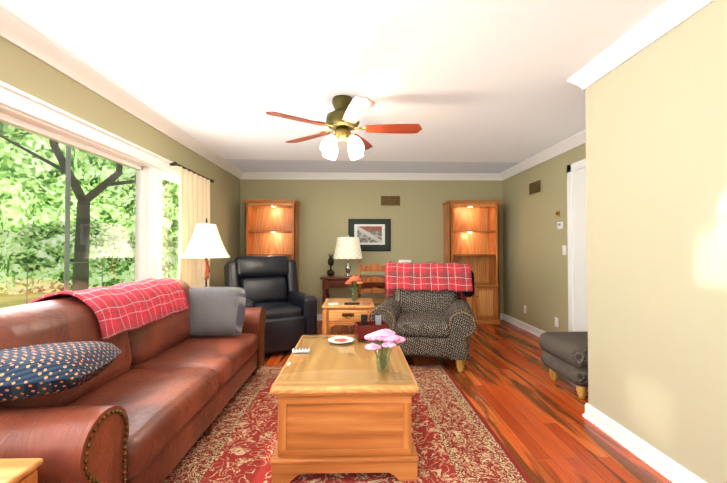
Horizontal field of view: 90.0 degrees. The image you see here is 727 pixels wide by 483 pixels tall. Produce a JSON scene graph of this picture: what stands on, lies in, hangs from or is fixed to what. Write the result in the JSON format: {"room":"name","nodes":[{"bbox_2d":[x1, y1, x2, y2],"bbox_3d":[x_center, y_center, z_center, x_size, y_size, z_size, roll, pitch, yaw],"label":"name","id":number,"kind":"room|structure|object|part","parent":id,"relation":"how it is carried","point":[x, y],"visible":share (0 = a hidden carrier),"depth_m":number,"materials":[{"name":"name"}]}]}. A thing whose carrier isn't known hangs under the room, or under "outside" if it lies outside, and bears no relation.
{"room":"living room","nodes":[
{"label":"living room","id":0,"kind":"room"},
{"bbox_2d":[0,36,239,286],"bbox_3d":[-2.024,0.011,1.816,0.160,2.440,8.400,0,-1,-1],"label":"wall","id":1,"kind":"structure","parent":0,"point":[25,71],"depth_m":3.01,"materials":[{"name":"beige paint"}]},
{"bbox_2d":[0,81,179,306],"bbox_3d":[-2.000,-0.047,2.467,0.240,1.578,3.816,0,-1,-1],"label":"window","id":2,"kind":"structure","parent":1,"relation":"in","point":[148,226],"depth_m":2.80,"materials":[{"name":"white wood"}]},
{"bbox_2d":[170,162,213,286],"bbox_3d":[-1.945,0.221,4.140,0.114,2.070,1.010,0,-1,-1],"label":"panel","id":3,"kind":"object","parent":2,"relation":"hanging from","point":[194,199],"visible":0.44,"depth_m":4.01,"materials":[{"name":"fabric"}]},
{"bbox_3d":[-1.949,-0.769,4.157,0.105,0.090,1.010,0,-1,-1],"label":"curtain rod","id":4,"kind":"part","parent":3,"relation":"part of","materials":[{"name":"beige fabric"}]},
{"bbox_2d":[0,6,243,178],"bbox_3d":[-1.903,-1.156,1.838,0.082,0.105,8.400,0,-1,-1],"label":"crown molding","id":5,"kind":"structure","parent":1,"relation":"attached to","point":[13,29],"depth_m":2.56,"materials":[{"name":"white"}]},
{"bbox_2d":[0,0,667,162],"bbox_3d":[0.255,-1.258,1.894,4.720,0.100,8.720,0,-1,-1],"label":"ceiling","id":6,"kind":"structure","parent":0,"point":[471,80],"depth_m":2.45,"materials":[{"name":"white paint"}]},
{"bbox_2d":[266,95,421,159],"bbox_3d":[-0.123,-0.944,3.022,1.219,0.490,1.255,0,-1,-1],"label":"ceiling fan","id":7,"kind":"object","parent":6,"relation":"hanging from","point":[346,115],"visible":1,"depth_m":2.95,"materials":[{"name":"brown wood"}]},
{"bbox_2d":[225,159,518,172],"bbox_3d":[0.163,-1.142,5.616,4.400,0.001,0.950,0,-1,-1],"label":"ceiling","id":8,"kind":"structure","parent":6,"relation":"attached to","point":[322,166],"depth_m":5.54,"materials":[{"name":"white paint"}]},
{"bbox_2d":[567,0,713,89],"bbox_3d":[1.606,-1.184,0.206,0.082,0.105,4.962,0,-1,-1],"label":"crown molding","id":9,"kind":"structure","parent":6,"relation":"attached to","point":[662,20],"depth_m":2.05,"materials":[{"name":"white"}]},
{"bbox_2d":[240,179,502,313],"bbox_3d":[0.149,0.085,6.150,4.720,2.440,0.160,0,-1,-1],"label":"wall","id":10,"kind":"structure","parent":0,"point":[328,209],"depth_m":6.07,"materials":[{"name":"beige paint"}]},
{"bbox_2d":[348,219,390,250],"bbox_3d":[0.102,-0.107,6.057,0.710,0.540,0.026,0,-1,-1],"label":"wall picture","id":11,"kind":"object","parent":10,"relation":"attached to","point":[373,234],"visible":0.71,"depth_m":6.05,"materials":[{"name":"black"}]},
{"bbox_2d":[244,172,499,179],"bbox_3d":[0.197,-1.084,6.050,4.310,0.105,0.082,0,-1,-1],"label":"crown molding","id":12,"kind":"structure","parent":10,"relation":"attached to","point":[247,175],"depth_m":6.05,"materials":[{"name":"white"}]},
{"bbox_2d":[380,195,400,206],"bbox_3d":[0.451,-0.681,6.083,0.360,0.200,0.014,0,-1,-1],"label":"air vent","id":13,"kind":"object","parent":10,"relation":"in","point":[390,200],"visible":1,"depth_m":6.08,"materials":[{"name":"brown metal"}]},
{"bbox_2d":[317,313,501,319],"bbox_3d":[0.167,1.253,6.037,4.370,0.100,0.028,0,-1,-1],"label":"baseboard","id":14,"kind":"structure","parent":10,"relation":"attached to","point":[320,315],"depth_m":6.01,"materials":[{"name":"white wood"}]},
{"bbox_2d":[262,320,671,482],"bbox_3d":[0.255,1.282,1.850,4.720,0.100,8.720,0,-1,-1],"label":"floor","id":15,"kind":"structure","parent":0,"point":[529,409],"depth_m":2.68,"materials":[{"name":"brown wood"}]},
{"bbox_2d":[0,458,42,482],"bbox_3d":[-1.217,0.912,0.720,0.621,0.601,0.620,0,-1,-1],"label":"end table","id":16,"kind":"object","parent":15,"relation":"on","point":[19,470],"visible":1,"depth_m":1.00,"materials":[{"name":"brown wood"}]},
{"bbox_2d":[181,218,229,286],"bbox_3d":[-1.611,0.511,3.718,0.470,1.505,0.470,0,-1,-1],"label":"floor lamp","id":17,"kind":"object","parent":15,"relation":"on","point":[205,242],"visible":0.88,"depth_m":3.61,"materials":[{"name":"white fabric"}]},
{"bbox_2d":[224,256,318,353],"bbox_3d":[-1.157,0.729,4.439,0.920,1.094,1.007,1,-1,-31],"label":"recliner","id":18,"kind":"object","parent":15,"relation":"on","point":[269,284],"visible":0.65,"depth_m":4.41,"materials":[{"name":"black leather"}]},
{"bbox_2d":[243,200,300,287],"bbox_3d":[-1.453,0.329,5.804,0.830,1.940,0.431,0,-1,-1],"label":"bookcase","id":19,"kind":"object","parent":15,"relation":"on","point":[271,227],"visible":0.33,"depth_m":6.00,"materials":[{"name":"brown wood"}]},
{"bbox_2d":[163,364,531,482],"bbox_3d":[-0.180,1.234,2.241,2.050,0.010,2.900,0,-1,-1],"label":"rug","id":20,"kind":"object","parent":15,"relation":"on","point":[455,438],"visible":0.42,"depth_m":2.21,"materials":[{"name":"red fabric"}]},
{"bbox_2d":[0,278,265,482],"bbox_3d":[-1.380,0.748,2.270,0.950,0.960,2.466,0,-1,-1],"label":"sofa","id":21,"kind":"object","parent":20,"relation":"on","point":[141,381],"visible":1,"depth_m":1.78,"materials":[{"name":"brown leather"}]},
{"bbox_2d":[0,341,122,401],"bbox_3d":[-1.349,0.498,1.414,0.746,0.177,0.745,0,-1,-1],"label":"pillow","id":22,"kind":"object","parent":21,"relation":"on","point":[28,369],"depth_m":1.27,"materials":[{"name":"blue fabric"}]},
{"bbox_2d":[28,278,188,340],"bbox_3d":[-1.599,0.424,2.394,0.410,0.309,1.100,0,-1,-1],"label":"throw","id":23,"kind":"object","parent":21,"relation":"on","point":[116,312],"depth_m":2.19,"materials":[{"name":"red fabric"}]},
{"bbox_2d":[189,287,245,336],"bbox_3d":[-1.311,0.592,3.094,0.600,0.401,0.222,0,-1,-1],"label":"pillow","id":24,"kind":"object","parent":21,"relation":"on","point":[213,311],"depth_m":3.03,"materials":[{"name":"grey fabric"}]},
{"bbox_2d":[270,334,418,482],"bbox_3d":[-0.109,0.986,2.407,0.760,0.489,1.140,0,-1,-1],"label":"coffee table","id":25,"kind":"object","parent":20,"relation":"on","point":[345,408],"visible":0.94,"depth_m":1.87,"materials":[{"name":"brown wood"}]},
{"bbox_2d":[292,348,309,352],"bbox_3d":[-0.419,0.731,2.443,0.115,0.020,0.055,0,-1,-7],"label":"remote","id":26,"kind":"object","parent":25,"relation":"on","point":[300,350],"visible":1,"depth_m":2.42,"materials":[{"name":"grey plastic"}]},
{"bbox_2d":[328,336,353,343],"bbox_3d":[-0.166,0.737,2.710,0.194,0.016,0.194,0,-1,-1],"label":"dish","id":27,"kind":"object","parent":25,"relation":"on","point":[341,340],"visible":1,"depth_m":2.71,"materials":[{"name":"white ceramic"}]},
{"bbox_2d":[355,313,388,339],"bbox_3d":[0.061,0.655,2.837,0.240,0.185,0.150,0,-1,-10],"label":"caddy","id":28,"kind":"object","parent":25,"relation":"on","point":[363,327],"visible":0.73,"depth_m":2.78,"materials":[{"name":"red wood"}]},
{"bbox_2d":[364,329,405,372],"bbox_3d":[0.122,0.616,2.055,0.234,0.236,0.226,0,-1,-1],"label":"vase","id":29,"kind":"object","parent":25,"relation":"on","point":[389,337],"visible":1,"depth_m":2.02,"materials":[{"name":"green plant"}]},
{"bbox_2d":[322,298,374,333],"bbox_3d":[-0.173,0.987,4.215,0.570,0.571,0.641,0,-1,-1],"label":"end table","id":30,"kind":"object","parent":15,"relation":"on","point":[340,313],"visible":0.73,"depth_m":3.92,"materials":[{"name":"brown wood"}]},
{"bbox_2d":[344,302,359,304],"bbox_3d":[-0.128,0.687,4.022,0.170,0.022,0.045,0,-1,-4],"label":"remote","id":31,"kind":"object","parent":30,"relation":"on","point":[351,303],"visible":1,"depth_m":4.00,"materials":[{"name":"black plastic"}]},
{"bbox_2d":[345,275,362,301],"bbox_3d":[-0.113,0.550,4.282,0.210,0.304,0.195,0,-1,-1],"label":"vase","id":32,"kind":"object","parent":30,"relation":"on","point":[354,279],"visible":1,"depth_m":4.25,"materials":[{"name":"green glass"}]},
{"bbox_2d":[320,275,384,304],"bbox_3d":[0.102,0.916,5.614,1.500,0.760,0.500,0,-1,-1],"label":"desk","id":33,"kind":"object","parent":15,"relation":"on","point":[335,281],"visible":0.33,"depth_m":5.40,"materials":[{"name":"brown wood"}]},
{"bbox_2d":[327,254,334,275],"bbox_3d":[-0.509,0.351,5.669,0.124,0.370,0.121,0,-1,-1],"label":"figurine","id":34,"kind":"object","parent":33,"relation":"on","point":[330,272],"visible":1,"depth_m":5.64,"materials":[{"name":"brown metal"}]},
{"bbox_2d":[334,235,362,275],"bbox_3d":[-0.239,0.211,5.658,0.450,0.650,0.450,0,-1,-1],"label":"table lamp","id":35,"kind":"object","parent":33,"relation":"on","point":[348,248],"visible":1,"depth_m":5.50,"materials":[{"name":"white fabric"}]},
{"bbox_2d":[358,261,390,304],"bbox_3d":[0.145,0.773,5.104,0.460,1.028,0.488,0,-1,-1],"label":"desk chair","id":36,"kind":"object","parent":15,"relation":"on","point":[374,267],"visible":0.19,"depth_m":4.90,"materials":[{"name":"brown wood"}]},
{"bbox_2d":[371,262,476,371],"bbox_3d":[0.686,0.754,4.005,1.078,1.029,0.970,0,-1,13],"label":"armchair","id":37,"kind":"object","parent":15,"relation":"on","point":[424,309],"visible":0.92,"depth_m":4.01,"materials":[{"name":"black fabric"}]},
{"bbox_2d":[385,262,472,300],"bbox_3d":[0.745,0.488,4.295,1.020,0.487,0.387,0,-1,13],"label":"throw","id":38,"kind":"object","parent":37,"relation":"on","point":[404,281],"depth_m":4.15,"materials":[{"name":"red fabric"}]},
{"bbox_2d":[464,271,473,296],"bbox_3d":[1.229,0.492,4.237,0.118,0.322,0.267,0,-1,13],"label":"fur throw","id":39,"kind":"object","parent":37,"relation":"on","point":[468,293],"depth_m":4.13,"materials":[{"name":"fabric"}]},
{"bbox_2d":[442,200,500,324],"bbox_3d":[1.736,0.330,5.883,0.830,1.940,0.431,0,-1,-1],"label":"bookcase","id":40,"kind":"object","parent":15,"relation":"on","point":[471,232],"visible":0.67,"depth_m":5.96,"materials":[{"name":"brown wood"}]},
{"bbox_2d":[539,331,587,398],"bbox_3d":[1.985,1.035,3.108,0.720,0.437,0.620,0,-1,-1],"label":"ottoman","id":41,"kind":"object","parent":15,"relation":"on","point":[564,354],"visible":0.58,"depth_m":2.99,"materials":[{"name":"grey fabric"}]},
{"bbox_2d":[582,403,706,482],"bbox_3d":[1.634,1.153,0.140,0.028,0.100,4.908,0,-1,-1],"label":"baseboard","id":42,"kind":"structure","parent":15,"relation":"on","point":[668,468],"depth_m":2.06,"materials":[{"name":"white wood"}]},
{"bbox_2d":[503,143,585,331],"bbox_3d":[2.474,0.055,4.367,0.160,2.440,3.520,0,-1,-1],"label":"wall","id":43,"kind":"structure","parent":0,"point":[535,270],"depth_m":4.94,"materials":[{"name":"beige paint"}]},
{"bbox_2d":[502,313,544,336],"bbox_3d":[2.380,1.224,4.330,0.028,0.100,3.490,0,-1,-1],"label":"baseboard","id":44,"kind":"structure","parent":43,"relation":"attached to","point":[533,330],"depth_m":5.35,"materials":[{"name":"white wood"}]},
{"bbox_2d":[529,178,541,196],"bbox_3d":[2.370,-0.744,5.019,0.014,0.200,0.360,0,-1,-1],"label":"air vent","id":45,"kind":"object","parent":43,"relation":"in","point":[535,187],"visible":0.98,"depth_m":5.00,"materials":[{"name":"brown metal"}]},
{"bbox_2d":[500,129,585,179],"bbox_3d":[2.354,-1.114,4.339,0.082,0.105,3.430,0,-1,-1],"label":"crown molding","id":46,"kind":"structure","parent":43,"relation":"attached to","point":[578,139],"depth_m":4.62,"materials":[{"name":"white"}]},
{"bbox_2d":[555,317,558,326],"bbox_3d":[2.386,0.997,4.489,0.008,0.115,0.075,0,-1,-1],"label":"electrical outlet plate","id":47,"kind":"object","parent":43,"relation":"attached to","point":[556,322],"visible":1,"depth_m":4.49,"materials":[{"name":"white plastic"}]},
{"bbox_2d":[557,222,562,228],"bbox_3d":[2.375,-0.195,4.399,0.021,0.085,0.120,0,-1,-1],"label":"thermostat","id":48,"kind":"object","parent":43,"relation":"attached to","point":[559,225],"visible":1,"depth_m":4.39,"materials":[{"name":"white plastic"}]},
{"bbox_2d":[562,245,566,254],"bbox_3d":[2.387,0.104,4.324,0.015,0.115,0.075,0,-1,-1],"label":"switch plate","id":49,"kind":"object","parent":43,"relation":"attached to","point":[563,249],"visible":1,"depth_m":4.32,"materials":[{"name":"white plastic"}]},
{"bbox_2d":[567,158,587,331],"bbox_3d":[2.365,0.184,3.742,0.088,2.160,0.980,0,-1,-1],"label":"door frame","id":50,"kind":"structure","parent":43,"relation":"attached to","point":[577,248],"depth_m":4.07,"materials":[{"name":"white wood"}]},
{"bbox_2d":[585,0,726,482],"bbox_3d":[2.153,-0.017,0.159,1.010,2.440,4.880,0,-1,-1],"label":"wall block","id":51,"kind":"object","parent":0,"point":[656,159],"visible":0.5,"depth_m":1.94,"materials":[{"name":"beige paint"}]},
{"label":"outside","id":52,"kind":"structure","parent":0,"visible":0},
{"bbox_2d":[0,122,178,308],"bbox_3d":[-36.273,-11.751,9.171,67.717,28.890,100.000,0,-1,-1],"label":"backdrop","id":53,"kind":"structure","parent":52,"point":[25,193],"depth_m":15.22,"materials":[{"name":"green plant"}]}
]}

